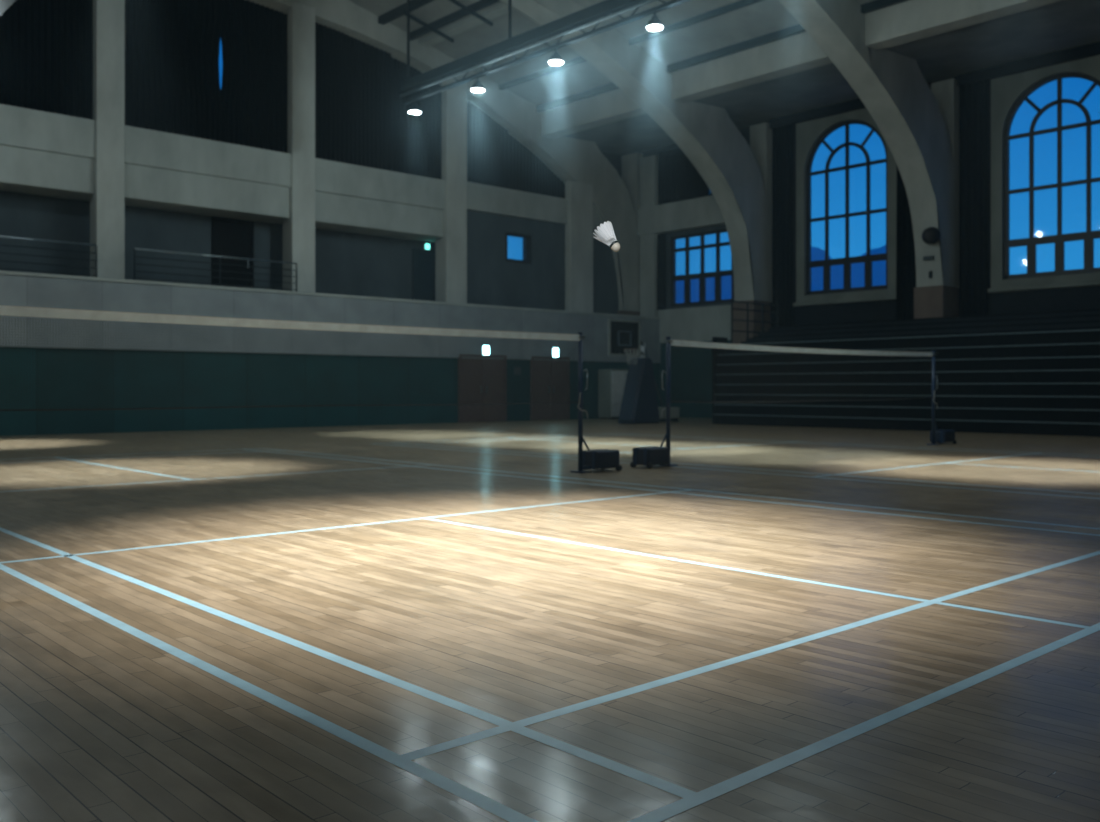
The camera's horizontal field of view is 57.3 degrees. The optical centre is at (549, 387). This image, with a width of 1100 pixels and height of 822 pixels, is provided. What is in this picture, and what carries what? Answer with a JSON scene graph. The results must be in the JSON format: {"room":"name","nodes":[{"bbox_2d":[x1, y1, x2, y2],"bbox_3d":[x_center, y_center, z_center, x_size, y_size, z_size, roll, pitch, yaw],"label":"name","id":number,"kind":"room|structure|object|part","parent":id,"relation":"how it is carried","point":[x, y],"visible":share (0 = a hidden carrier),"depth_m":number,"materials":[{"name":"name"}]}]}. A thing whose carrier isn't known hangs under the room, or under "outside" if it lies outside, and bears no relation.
{"room":"sports hall","nodes":[
{"label":"sports hall","id":0,"kind":"room"},
{"bbox_2d":[0,191,434,299],"bbox_3d":[-11.836,-3.175,21.848,23.900,2.150,0.250,0,0,-42],"label":"wall","id":1,"kind":"structure","parent":0,"point":[346,263],"depth_m":24.32,"materials":[{"name":"paint"}]},
{"bbox_2d":[0,145,442,241],"bbox_3d":[-11.630,-4.630,21.325,23.500,0.760,1.300,0,0,-42],"label":"trim","id":2,"kind":"structure","parent":1,"relation":"attached to","point":[22,170],"depth_m":23.80,"materials":[{"name":"grey paint"}]},
{"bbox_2d":[211,217,253,287],"bbox_3d":[-7.920,-3.165,25.160,1.090,2.110,0.102,0,0,-42],"label":"door","id":3,"kind":"structure","parent":1,"relation":"in","point":[228,238],"depth_m":25.16,"materials":[{"name":"black metal"}]},
{"bbox_2d":[412,248,434,300],"bbox_3d":[-3.556,-3.055,29.130,0.990,1.890,0.102,0,0,-42],"label":"door","id":4,"kind":"structure","parent":1,"relation":"in","point":[423,264],"depth_m":29.06,"materials":[{"name":"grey metal"}]},
{"bbox_2d":[424,243,429,249],"bbox_3d":[-3.561,-4.115,29.143,0.190,0.230,0.057,0,0,-42],"label":"exit sign","id":5,"kind":"object","parent":1,"relation":"attached to","point":[426,245],"visible":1,"depth_m":29.11,"materials":[{"name":"white paint"}]},
{"bbox_2d":[0,346,658,435],"bbox_3d":[-7.864,0.065,22.758,31.000,1.770,0.250,0,0,-42],"label":"wall","id":6,"kind":"structure","parent":0,"point":[12,423],"depth_m":23.14,"materials":[{"name":"green paint"}]},
{"bbox_2d":[458,354,506,422],"bbox_3d":[-1.855,0.015,27.967,1.680,1.870,0.102,0,0,-42],"label":"door","id":7,"kind":"structure","parent":6,"relation":"in","point":[492,384],"depth_m":27.94,"materials":[{"name":"brown wood"}]},
{"bbox_2d":[530,356,569,420],"bbox_3d":[0.023,0.015,29.677,1.520,1.870,0.102,0,0,-42],"label":"door","id":8,"kind":"structure","parent":6,"relation":"in","point":[554,411],"depth_m":29.60,"materials":[{"name":"brown wood"}]},
{"bbox_2d":[0,274,660,362],"bbox_3d":[-7.840,-1.535,22.732,31.000,1.430,0.320,0,0,-42],"label":"wall","id":9,"kind":"structure","parent":0,"point":[15,290],"depth_m":23.77,"materials":[{"name":"grey paint"}]},
{"bbox_2d":[0,271,659,318],"bbox_3d":[-7.847,-2.280,22.739,31.000,0.060,0.400,0,0,-42],"label":"trim","id":10,"kind":"structure","parent":9,"relation":"on","point":[1,272],"depth_m":23.98,"materials":[{"name":"grey paint"}]},
{"bbox_2d":[483,344,488,354],"bbox_3d":[-1.786,-1.070,27.966,0.240,0.320,0.057,0,0,-42],"label":"exit sign","id":11,"kind":"object","parent":9,"relation":"attached to","point":[485,347],"visible":0.77,"depth_m":27.95,"materials":[{"name":"white paint"}]},
{"bbox_2d":[552,348,557,356],"bbox_3d":[0.151,-1.070,29.729,0.240,0.320,0.057,0,0,-42],"label":"exit sign","id":12,"kind":"object","parent":9,"relation":"attached to","point":[553,352],"visible":0.62,"depth_m":29.68,"materials":[{"name":"white paint"}]},
{"bbox_2d":[467,210,618,313],"bbox_3d":[0.120,-3.615,31.442,7.500,3.030,0.250,0,0,-42],"label":"wall","id":13,"kind":"structure","parent":0,"point":[491,280],"depth_m":30.54,"materials":[{"name":"paint"}]},
{"bbox_2d":[0,104,635,228],"bbox_3d":[-8.826,-5.460,23.816,31.000,0.900,1.390,0,0,-42],"label":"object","id":14,"kind":"structure","parent":13,"relation":"attached to","point":[20,127],"depth_m":24.35,"materials":[{"name":"grey paint"}]},
{"bbox_2d":[0,0,92,119],"bbox_3d":[-10.812,-7.814,21.718,2.040,3.928,0.137,0,0,-42],"label":"curtain","id":15,"kind":"object","parent":14,"relation":"on","point":[46,46],"visible":0.82,"depth_m":21.68,"materials":[{"name":"fabric"}]},
{"bbox_2d":[125,0,222,141],"bbox_3d":[-8.880,-7.840,23.317,2.710,3.980,0.134,0,0,-42],"label":"curtain","id":16,"kind":"object","parent":14,"relation":"on","point":[172,47],"visible":0.84,"depth_m":23.42,"materials":[{"name":"fabric"}]},
{"bbox_2d":[221,0,287,152],"bbox_3d":[-7.288,-7.829,24.926,1.870,3.958,0.132,0,0,-42],"label":"curtain","id":17,"kind":"object","parent":14,"relation":"on","point":[254,36],"visible":0.82,"depth_m":24.89,"materials":[{"name":"fabric"}]},
{"bbox_2d":[315,22,390,170],"bbox_3d":[-5.391,-7.775,26.489,2.780,3.850,0.140,0,0,-42],"label":"curtain","id":18,"kind":"object","parent":14,"relation":"on","point":[353,76],"visible":0.65,"depth_m":26.59,"materials":[{"name":"fabric"}]},
{"bbox_2d":[391,57,441,179],"bbox_3d":[-3.765,-7.600,28.134,1.901,3.500,0.121,0,0,-41],"label":"curtain","id":19,"kind":"object","parent":14,"relation":"on","point":[416,139],"visible":0.76,"depth_m":28.11,"materials":[{"name":"fabric"}]},
{"bbox_2d":[249,0,637,310],"bbox_3d":[-8.601,-6.815,23.568,30.440,8.530,0.800,0,0,-42],"label":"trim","id":20,"kind":"structure","parent":13,"relation":"attached to","point":[578,160],"depth_m":30.45,"materials":[{"name":"concrete"}]},
{"bbox_2d":[435,78,466,303],"bbox_3d":[-2.833,-5.420,28.640,0.720,6.639,0.620,0,0,-42],"label":"trim","id":21,"kind":"structure","parent":13,"relation":"attached to","point":[451,249],"depth_m":28.37,"materials":[{"name":"concrete"}]},
{"bbox_2d":[467,100,507,188],"bbox_3d":[-2.071,-7.336,29.512,2.200,2.972,0.132,0,0,-42],"label":"curtain","id":22,"kind":"object","parent":13,"relation":"hanging from","point":[487,140],"visible":0.55,"depth_m":29.66,"materials":[{"name":"fabric"}]},
{"bbox_2d":[505,232,530,263],"bbox_3d":[-1.006,-4.210,30.377,1.040,0.880,0.150,0,0,-42],"label":"window","id":23,"kind":"structure","parent":13,"relation":"in","point":[526,238],"depth_m":30.54,"materials":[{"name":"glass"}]},
{"bbox_2d":[508,133,564,197],"bbox_3d":[-0.427,-6.928,31.167,2.520,2.157,0.138,0,0,-42],"label":"curtain","id":24,"kind":"object","parent":13,"relation":"hanging from","point":[527,172],"visible":0.71,"depth_m":30.93,"materials":[{"name":"fabric"}]},
{"bbox_2d":[565,180,592,312],"bbox_3d":[0.806,-4.293,31.952,1.000,4.386,0.620,0,0,-42],"label":"trim","id":25,"kind":"structure","parent":13,"relation":"attached to","point":[579,228],"depth_m":31.64,"materials":[{"name":"concrete"}]},
{"bbox_2d":[617,310,639,315],"bbox_3d":[2.412,-2.325,33.589,0.820,0.450,0.860,0,0,-42],"label":"trim","id":26,"kind":"structure","parent":13,"relation":"attached to","point":[621,312],"depth_m":33.19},
{"bbox_2d":[0,418,1099,821],"bbox_3d":[0.734,1.010,13.309,31.600,0.121,31.300,0,0,-42],"label":"floor","id":27,"kind":"structure","parent":0,"point":[436,622],"depth_m":3.99,"materials":[{"name":"brown wood"}]},
{"bbox_2d":[571,332,621,472],"bbox_3d":[0.505,0.163,11.465,0.601,1.575,0.300,0,0,-42],"label":"net post","id":28,"kind":"object","parent":27,"relation":"on","point":[599,458],"visible":1,"depth_m":11.31,"materials":[{"name":"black metal"}]},
{"bbox_3d":[0.428,0.915,11.395,0.370,0.070,0.180,0,0,-42],"label":"frame","id":29,"kind":"part","parent":28,"relation":"part of","materials":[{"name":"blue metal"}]},
{"bbox_3d":[0.372,0.200,11.301,0.026,0.302,0.183,0,0,43],"label":"tension cord","id":30,"kind":"part","parent":28,"relation":"part of","materials":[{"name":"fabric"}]},
{"bbox_2d":[598,369,627,418],"bbox_3d":[2.138,0.190,31.156,1.240,1.520,0.590,0,0,-42],"label":"storage cabinet","id":31,"kind":"object","parent":27,"relation":"on","point":[611,382],"visible":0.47,"depth_m":30.72,"materials":[{"name":"metal"}]},
{"bbox_3d":[2.085,0.170,30.761,0.590,1.400,0.021,0,0,-42],"label":"cabinet door","id":32,"kind":"part","parent":31,"relation":"part of","materials":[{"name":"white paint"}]},
{"bbox_2d":[608,319,678,423],"bbox_3d":[2.342,-0.390,26.571,1.128,2.680,3.446,0,0,28],"label":"basketball hoop","id":33,"kind":"object","parent":27,"relation":"on","point":[639,405],"visible":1,"depth_m":26.59,"materials":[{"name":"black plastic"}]},
{"bbox_3d":[1.889,-1.270,25.487,1.080,0.840,0.010,0,0,-42],"label":"clear panel","id":34,"kind":"part","parent":33,"relation":"part of","materials":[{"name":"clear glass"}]},
{"bbox_2d":[630,337,677,468],"bbox_3d":[1.280,0.163,12.116,0.601,1.575,0.300,0,0,-42],"label":"net post","id":35,"kind":"object","parent":27,"relation":"on","point":[648,457],"visible":1,"depth_m":12.03,"materials":[{"name":"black metal"}]},
{"bbox_3d":[1.357,0.915,12.186,0.370,0.070,0.180,0,0,-42],"label":"frame","id":36,"kind":"part","parent":35,"relation":"part of","materials":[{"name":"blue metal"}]},
{"bbox_2d":[670,339,932,402],"bbox_3d":[3.917,-0.201,14.543,6.670,0.797,0.012,0,0,-42],"label":"net","id":37,"kind":"object","parent":35,"relation":"attached to","point":[758,348],"visible":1,"depth_m":14.04,"materials":[{"name":"grey fabric"}]},
{"bbox_3d":[3.917,0.176,14.543,6.670,0.043,0.012,0,0,-42],"label":"cord","id":38,"kind":"part","parent":37,"relation":"part of","materials":[{"name":"fabric"}]},
{"bbox_2d":[731,301,777,343],"bbox_3d":[5.708,-0.710,27.976,2.150,3.320,0.050,0,0,-42],"label":"guardrail","id":39,"kind":"object","parent":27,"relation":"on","point":[748,303],"visible":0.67,"depth_m":27.74,"materials":[{"name":"metal"}]},
{"bbox_3d":[4.932,-0.700,27.269,0.046,3.300,0.046,0,0,25],"label":"post","id":40,"kind":"part","parent":39,"relation":"part of","materials":[{"name":"metal"}]},
{"bbox_3d":[5.449,-0.700,27.740,0.046,3.300,0.046,0,0,25],"label":"post","id":41,"kind":"part","parent":39,"relation":"part of","materials":[{"name":"metal"}]},
{"bbox_3d":[5.967,-0.700,28.211,0.046,3.300,0.046,0,0,25],"label":"post","id":42,"kind":"part","parent":39,"relation":"part of","materials":[{"name":"metal"}]},
{"bbox_2d":[712,329,1099,436],"bbox_3d":[11.804,-0.200,18.691,0.620,2.300,21.760,0,0,-42],"label":"stand","id":43,"kind":"object","parent":27,"relation":"on","point":[1044,382],"visible":0.84,"depth_m":22.10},
{"bbox_3d":[4.517,-0.200,26.729,0.580,2.300,0.060,0,0,-42],"label":"panel","id":44,"kind":"part","parent":43,"relation":"part of","materials":[{"name":"black"}]},
{"bbox_2d":[734,309,1099,343],"bbox_3d":[13.019,-0.390,19.756,2.050,2.680,21.700,0,0,-42],"label":"bleachers","id":45,"kind":"object","parent":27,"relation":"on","point":[1086,319],"visible":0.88,"depth_m":23.82,"materials":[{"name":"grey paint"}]},
{"bbox_2d":[926,351,956,444],"bbox_3d":[6.569,0.163,16.955,0.601,1.575,0.300,0,0,-42],"label":"net post","id":46,"kind":"object","parent":27,"relation":"on","point":[936,436],"visible":1,"depth_m":16.80,"materials":[{"name":"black metal"}]},
{"bbox_3d":[-4.961,0.162,6.464,0.601,1.575,0.300,0,0,-42],"label":"net post","id":47,"kind":"object","parent":27,"relation":"on","visible":0},
{"bbox_2d":[0,305,579,410],"bbox_3d":[-2.222,-0.217,8.957,6.910,0.785,0.012,0,0,-42],"label":"net","id":48,"kind":"object","parent":47,"relation":"attached to","point":[47,313],"visible":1,"depth_m":8.60,"materials":[{"name":"grey fabric"}]},
{"bbox_3d":[-2.222,0.160,8.957,6.910,0.031,0.012,0,0,-42],"label":"cord","id":49,"kind":"part","parent":48,"relation":"part of","materials":[{"name":"fabric"}]},
{"bbox_2d":[592,221,620,251],"bbox_3d":[0.164,-0.435,2.903,0.083,0.090,0.065,0,0,9],"label":"shuttlecock","id":50,"kind":"object","parent":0,"point":[605,233],"visible":1,"depth_m":2.88,"materials":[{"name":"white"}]},
{"bbox_2d":[350,0,873,105],"bbox_3d":[1.003,-9.875,13.013,21.800,2.751,29.900,0,0,-42],"label":"ceiling","id":51,"kind":"structure","parent":0,"point":[763,17],"depth_m":25.86,"materials":[{"name":"grey paint"}]},
{"bbox_2d":[378,0,433,24],"bbox_3d":[-2.986,-9.768,25.094,0.180,0.180,4.500,0,0,-42],"label":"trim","id":52,"kind":"structure","parent":51,"relation":"attached to","point":[395,13],"depth_m":26.01,"materials":[{"name":"paint"}]},
{"bbox_2d":[402,0,492,42],"bbox_3d":[-2.625,-9.469,25.767,1.622,0.468,1.747,0,0,-42],"label":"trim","id":53,"kind":"structure","parent":52,"relation":"attached to","point":[456,2],"depth_m":25.86,"materials":[{"name":"paint"}]},
{"bbox_2d":[410,0,500,40],"bbox_3d":[-2.306,-9.553,25.713,0.120,0.180,4.500,0,0,-42],"label":"beam","id":54,"kind":"structure","parent":51,"relation":"attached to","point":[481,4],"depth_m":25.90,"materials":[{"name":"metal"}]},
{"bbox_2d":[418,2,514,46],"bbox_3d":[-1.973,-9.477,26.016,0.320,0.120,4.500,0,0,-42],"label":"beam","id":55,"kind":"structure","parent":51,"relation":"attached to","point":[501,9],"depth_m":26.17,"materials":[{"name":"grey paint"}]},
{"bbox_2d":[499,56,586,89],"bbox_3d":[0.061,-8.824,27.867,0.120,0.140,4.500,0,0,-42],"label":"trim","id":56,"kind":"structure","parent":51,"relation":"attached to","point":[578,60],"depth_m":28.10,"materials":[{"name":"paint"}]},
{"bbox_2d":[399,0,689,104],"bbox_3d":[2.723,-8.223,14.810,0.218,4.485,17.258,0,0,-42],"label":"lighting truss","id":57,"kind":"object","parent":51,"relation":"hanging from","point":[606,9],"visible":1,"depth_m":18.27,"materials":[{"name":"metal"}]},
{"bbox_3d":[-2.969,-8.453,21.094,0.055,4.025,0.055,0,0,-20],"label":"hanger rod","id":58,"kind":"part","parent":57,"relation":"part of","materials":[{"name":"paint"}]},
{"bbox_2d":[409,100,421,113],"bbox_3d":[-2.808,-5.853,20.916,0.272,0.253,0.272,0,0,-42],"label":"lamp","id":59,"kind":"object","parent":57,"relation":"hanging from","point":[414,109],"visible":1,"depth_m":20.85,"materials":[{"name":"paint"}]},
{"bbox_2d":[471,77,484,91],"bbox_3d":[-1.388,-5.853,19.355,0.272,0.253,0.272,0,0,-42],"label":"lamp","id":60,"kind":"object","parent":57,"relation":"hanging from","point":[477,87],"visible":1,"depth_m":19.30,"materials":[{"name":"paint"}]},
{"bbox_3d":[-0.742,-8.453,18.645,0.055,4.025,0.055,0,0,-20],"label":"hanger rod","id":61,"kind":"part","parent":57,"relation":"part of","materials":[{"name":"paint"}]},
{"bbox_2d":[548,48,563,64],"bbox_3d":[0.106,-5.853,17.713,0.272,0.253,0.272,0,0,-42],"label":"lamp","id":62,"kind":"object","parent":57,"relation":"hanging from","point":[555,59],"visible":1,"depth_m":17.65,"materials":[{"name":"paint"}]},
{"bbox_2d":[646,12,662,30],"bbox_3d":[1.668,-5.853,15.998,0.272,0.253,0.272,0,0,-42],"label":"lamp","id":63,"kind":"object","parent":57,"relation":"hanging from","point":[654,24],"visible":1,"depth_m":15.94,"materials":[{"name":"paint"}]},
{"bbox_2d":[536,82,618,112],"bbox_3d":[1.156,-8.457,28.863,0.140,0.180,4.500,0,0,-42],"label":"trim","id":64,"kind":"structure","parent":51,"relation":"attached to","point":[608,87],"depth_m":29.19,"materials":[{"name":"paint"}]},
{"bbox_2d":[629,0,762,45],"bbox_3d":[3.729,-8.824,23.836,0.120,0.140,5.000,0,0,-42],"label":"beam","id":65,"kind":"structure","parent":51,"relation":"attached to","point":[739,4],"depth_m":24.09,"materials":[{"name":"metal"}]},
{"bbox_2d":[667,24,806,72],"bbox_3d":[4.824,-8.457,24.832,0.140,0.180,5.000,0,0,-42],"label":"beam","id":66,"kind":"structure","parent":51,"relation":"attached to","point":[796,29],"depth_m":24.95,"materials":[{"name":"metal"}]},
{"bbox_2d":[779,0,955,286],"bbox_3d":[-1.231,-6.815,15.469,30.440,8.530,0.700,0,0,-42],"label":"arch","id":67,"kind":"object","parent":51,"relation":"attached to","point":[892,87],"depth_m":24.14,"materials":[{"name":"concrete"}]},
{"bbox_2d":[923,256,933,260],"bbox_3d":[9.484,-3.246,25.174,0.055,0.105,0.263,0,0,-42],"label":"switch plate","id":68,"kind":"object","parent":67,"relation":"attached to","point":[925,258],"visible":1,"depth_m":25.16,"materials":[{"name":"paint"}]},
{"bbox_2d":[922,227,940,244],"bbox_3d":[9.437,-3.770,24.924,0.420,0.420,0.294,0,0,3],"label":"wall speaker","id":69,"kind":"object","parent":67,"relation":"attached to","point":[931,235],"visible":1,"depth_m":24.78,"materials":[{"name":"black plastic"}]},
{"bbox_2d":[861,0,908,13],"bbox_3d":[8.650,-8.457,20.627,0.140,0.180,4.970,0,0,-42],"label":"beam","id":70,"kind":"structure","parent":51,"relation":"attached to","point":[874,5],"depth_m":22.13,"materials":[{"name":"metal"}]},
{"bbox_2d":[601,151,623,175],"bbox_3d":[-9.008,-8.950,24.015,31.000,6.200,0.250,0,0,-42],"label":"wall","id":71,"kind":"structure","parent":0,"point":[613,159],"depth_m":34.16,"materials":[{"name":"paint"}]},
{"bbox_2d":[659,340,730,417],"bbox_3d":[5.312,-0.260,31.198,0.150,2.420,5.000,0,0,-42],"label":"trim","id":72,"kind":"structure","parent":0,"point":[702,409],"depth_m":32.04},
{"bbox_2d":[733,300,769,343],"bbox_3d":[5.946,-1.700,29.706,0.820,1.700,0.760,0,0,-42],"label":"trim","id":73,"kind":"structure","parent":0,"point":[738,337],"depth_m":29.42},
{"bbox_2d":[501,0,767,300],"bbox_3d":[-5.067,-6.815,19.685,30.440,8.530,0.700,0,0,-42],"label":"arch","id":74,"kind":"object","parent":73,"relation":"on","point":[706,134],"depth_m":27.94,"materials":[{"name":"concrete"}]},
{"bbox_2d":[562,0,1099,155],"bbox_3d":[1.003,-7.960,13.013,31.600,0.380,29.900,0,0,-42],"label":"ceiling","id":75,"kind":"structure","parent":0,"point":[1064,24],"depth_m":24.63,"materials":[{"name":"grey paint"}]},
{"bbox_2d":[541,88,645,138],"bbox_3d":[1.429,-8.060,29.112,0.500,0.780,4.500,0,0,-42],"label":"trim","id":76,"kind":"structure","parent":75,"relation":"attached to","point":[615,105],"depth_m":29.15,"materials":[{"name":"concrete"}]},
{"bbox_2d":[671,32,832,102],"bbox_3d":[5.097,-8.060,25.081,0.500,0.780,5.000,0,0,-42],"label":"beam","id":77,"kind":"structure","parent":75,"relation":"attached to","point":[800,52],"depth_m":24.98,"materials":[{"name":"concrete"}]},
{"bbox_2d":[865,0,1061,50],"bbox_3d":[8.924,-8.060,20.876,0.500,0.780,4.970,0,0,-42],"label":"beam","id":78,"kind":"structure","parent":75,"relation":"attached to","point":[911,20],"depth_m":21.50,"materials":[{"name":"concrete"}]},
{"bbox_2d":[619,77,1099,327],"bbox_3d":[12.208,-5.300,23.953,0.300,12.500,31.000,0,0,-42],"label":"wall","id":79,"kind":"structure","parent":0,"point":[1083,297],"depth_m":27.14,"materials":[{"name":"grey paint"}]},
{"bbox_2d":[621,153,641,310],"bbox_3d":[2.760,-5.200,33.905,0.280,5.300,0.700,0,0,-42],"label":"trim","id":80,"kind":"structure","parent":79,"relation":"attached to","point":[630,164],"depth_m":33.64,"materials":[{"name":"concrete"}]},
{"bbox_2d":[640,155,657,316],"bbox_3d":[3.306,-4.875,33.327,0.250,5.550,0.650,0,0,-42],"label":"trim","id":81,"kind":"structure","parent":79,"relation":"attached to","point":[649,164],"depth_m":33.20,"materials":[{"name":"grey paint"}]},
{"bbox_2d":[657,233,665,309],"bbox_3d":[3.663,-3.810,32.956,0.069,2.480,0.380,0,0,-42],"label":"drape","id":82,"kind":"object","parent":79,"relation":"hanging from","point":[661,238],"visible":1,"depth_m":32.98,"materials":[{"name":"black fabric"}]},
{"bbox_2d":[637,195,724,235],"bbox_3d":[4.536,-5.520,31.939,0.300,0.900,4.500,0,0,-42],"label":"trim","id":83,"kind":"structure","parent":79,"relation":"attached to","point":[702,212],"depth_m":32.15,"materials":[{"name":"grey paint"}]},
{"bbox_2d":[658,148,709,204],"bbox_3d":[4.274,-6.865,32.302,0.096,1.770,2.130,0,0,-42],"label":"drape","id":84,"kind":"object","parent":83,"relation":"on","point":[679,179],"visible":0.77,"depth_m":32.47,"materials":[{"name":"fabric"}]},
{"bbox_2d":[658,305,730,342],"bbox_3d":[4.849,-2.010,31.669,0.200,1.080,3.680,0,0,-42],"label":"trim","id":85,"kind":"structure","parent":79,"relation":"attached to","point":[695,323],"depth_m":31.77,"materials":[{"name":"grey paint"}]},
{"bbox_2d":[671,228,732,306],"bbox_3d":[4.849,-3.800,31.966,0.120,2.300,2.560,0,0,-42],"label":"window","id":86,"kind":"structure","parent":79,"relation":"in","point":[717,274],"depth_m":31.95,"materials":[{"name":"black metal"}]},
{"bbox_2d":[750,122,771,301],"bbox_3d":[6.293,-5.200,30.022,0.280,5.300,0.600,0,0,-42],"label":"pilaster","id":87,"kind":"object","parent":79,"relation":"attached to","point":[760,134],"depth_m":29.84,"materials":[{"name":"concrete"}]},
{"bbox_2d":[772,124,792,327],"bbox_3d":[6.787,-4.800,29.465,0.119,6.100,0.750,0,0,-42],"label":"drape","id":88,"kind":"object","parent":79,"relation":"hanging from","point":[782,296],"visible":0.93,"depth_m":29.42,"materials":[{"name":"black fabric"}]},
{"bbox_2d":[793,108,896,306],"bbox_3d":[8.299,-5.020,28.130,0.420,5.300,3.260,0,0,-42],"label":"window","id":89,"kind":"structure","parent":79,"relation":"in","point":[810,135],"depth_m":28.19,"materials":[{"name":"paint"}]},
{"bbox_3d":[8.196,-2.420,28.035,0.140,0.100,3.260,0,0,-42],"label":"sill","id":90,"kind":"part","parent":89,"relation":"part of","materials":[{"name":"paint"}]},
{"bbox_3d":[8.322,-5.070,28.150,0.100,4.800,2.600,0,0,-42],"label":"frame","id":91,"kind":"part","parent":89,"relation":"part of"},
{"bbox_2d":[769,82,932,128],"bbox_3d":[8.241,-7.800,27.941,0.200,0.260,5.000,0,0,-42],"label":"trim","id":92,"kind":"structure","parent":79,"relation":"attached to","point":[856,104],"depth_m":28.52,"materials":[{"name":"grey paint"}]},
{"bbox_2d":[896,166,915,319],"bbox_3d":[9.546,-4.800,26.438,0.116,6.100,0.940,0,0,-42],"label":"drape","id":93,"kind":"object","parent":79,"relation":"hanging from","point":[905,246],"visible":0.26,"depth_m":26.63,"materials":[{"name":"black fabric"}]},
{"bbox_2d":[931,78,958,287],"bbox_3d":[10.129,-5.200,25.806,0.280,5.300,0.600,0,0,-42],"label":"pilaster","id":94,"kind":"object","parent":79,"relation":"attached to","point":[946,92],"depth_m":25.61,"materials":[{"name":"concrete"}]},
{"bbox_2d":[960,79,987,315],"bbox_3d":[10.621,-4.800,25.253,0.119,6.100,0.740,0,0,-42],"label":"drape","id":95,"kind":"object","parent":79,"relation":"hanging from","point":[973,96],"visible":0.92,"depth_m":25.20,"materials":[{"name":"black fabric"}]},
{"bbox_2d":[957,42,1099,86],"bbox_3d":[12.067,-7.800,23.736,0.200,0.260,4.970,0,0,-42],"label":"trim","id":96,"kind":"structure","parent":79,"relation":"attached to","point":[1093,49],"depth_m":24.15,"materials":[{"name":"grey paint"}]},
{"bbox_2d":[987,55,1099,292],"bbox_3d":[12.115,-5.020,23.936,0.420,5.300,3.260,0,0,-42],"label":"window","id":97,"kind":"structure","parent":79,"relation":"in","point":[1008,93],"depth_m":24.40,"materials":[{"name":"paint"}]},
{"bbox_3d":[12.012,-2.420,23.842,0.140,0.100,3.260,0,0,-42],"label":"sill","id":98,"kind":"part","parent":97,"relation":"part of","materials":[{"name":"paint"}]},
{"bbox_2d":[914,285,957,318],"bbox_3d":[9.782,-1.700,25.490,0.820,1.700,0.760,0,0,-42],"label":"trim","id":99,"kind":"structure","parent":0,"point":[940,300],"depth_m":25.20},
{"bbox_3d":[-8.873,-2.000,23.867,31.000,0.200,2.750,0,0,-42],"label":"floor","id":100,"kind":"structure","parent":0,"visible":0},
{"bbox_2d":[0,235,96,276],"bbox_3d":[-11.169,-2.586,20.149,4.036,0.972,0.044,0,0,-42],"label":"gallery railing","id":101,"kind":"object","parent":100,"relation":"on","point":[11,237],"visible":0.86,"depth_m":20.86,"materials":[{"name":"metal"}]},
{"bbox_3d":[-11.169,-3.050,20.149,4.000,0.044,0.044,0,0,-42],"label":"handrail","id":102,"kind":"part","parent":101,"relation":"part of","materials":[{"name":"metal"}]},
{"bbox_3d":[-9.690,-2.575,21.495,0.033,0.950,0.033,0,0,25],"label":"post","id":103,"kind":"part","parent":101,"relation":"part of","materials":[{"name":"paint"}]},
{"bbox_2d":[90,0,124,278],"bbox_3d":[-9.830,-5.850,22.274,0.600,7.500,0.620,0,0,-42],"label":"pillar","id":104,"kind":"structure","parent":100,"relation":"on","point":[107,203],"depth_m":22.04,"materials":[{"name":"concrete"}]},
{"bbox_2d":[134,248,296,291],"bbox_3d":[-7.656,-2.586,23.346,3.936,0.972,0.044,0,0,-42],"label":"gallery railing","id":105,"kind":"object","parent":100,"relation":"on","point":[220,257],"visible":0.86,"depth_m":23.29,"materials":[{"name":"metal"}]},
{"bbox_3d":[-9.098,-2.575,22.034,0.033,0.950,0.033,0,0,25],"label":"post","id":106,"kind":"part","parent":105,"relation":"part of","materials":[{"name":"metal"}]},
{"bbox_3d":[-7.656,-3.050,23.346,3.900,0.044,0.044,0,0,-42],"label":"handrail","id":107,"kind":"part","parent":105,"relation":"part of","materials":[{"name":"metal"}]},
{"bbox_3d":[-7.656,-2.575,23.346,0.033,0.950,0.033,0,0,25],"label":"post","id":108,"kind":"part","parent":105,"relation":"part of","materials":[{"name":"metal"}]},
{"bbox_2d":[283,2,314,292],"bbox_3d":[-6.368,-5.852,25.423,0.640,7.503,0.620,0,0,-42],"label":"pillar","id":109,"kind":"structure","parent":100,"relation":"on","point":[299,228],"depth_m":25.15,"materials":[{"name":"concrete"}]},
{"label":"outside","id":110,"kind":"structure","parent":0,"visible":0},
{"label":"floor","id":111,"kind":"structure","parent":110,"visible":0},
{"bbox_2d":[676,245,885,302],"bbox_3d":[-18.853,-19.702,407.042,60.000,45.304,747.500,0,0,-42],"label":"wooded hill","id":112,"kind":"structure","parent":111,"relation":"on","point":[878,267],"depth_m":290.92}
]}

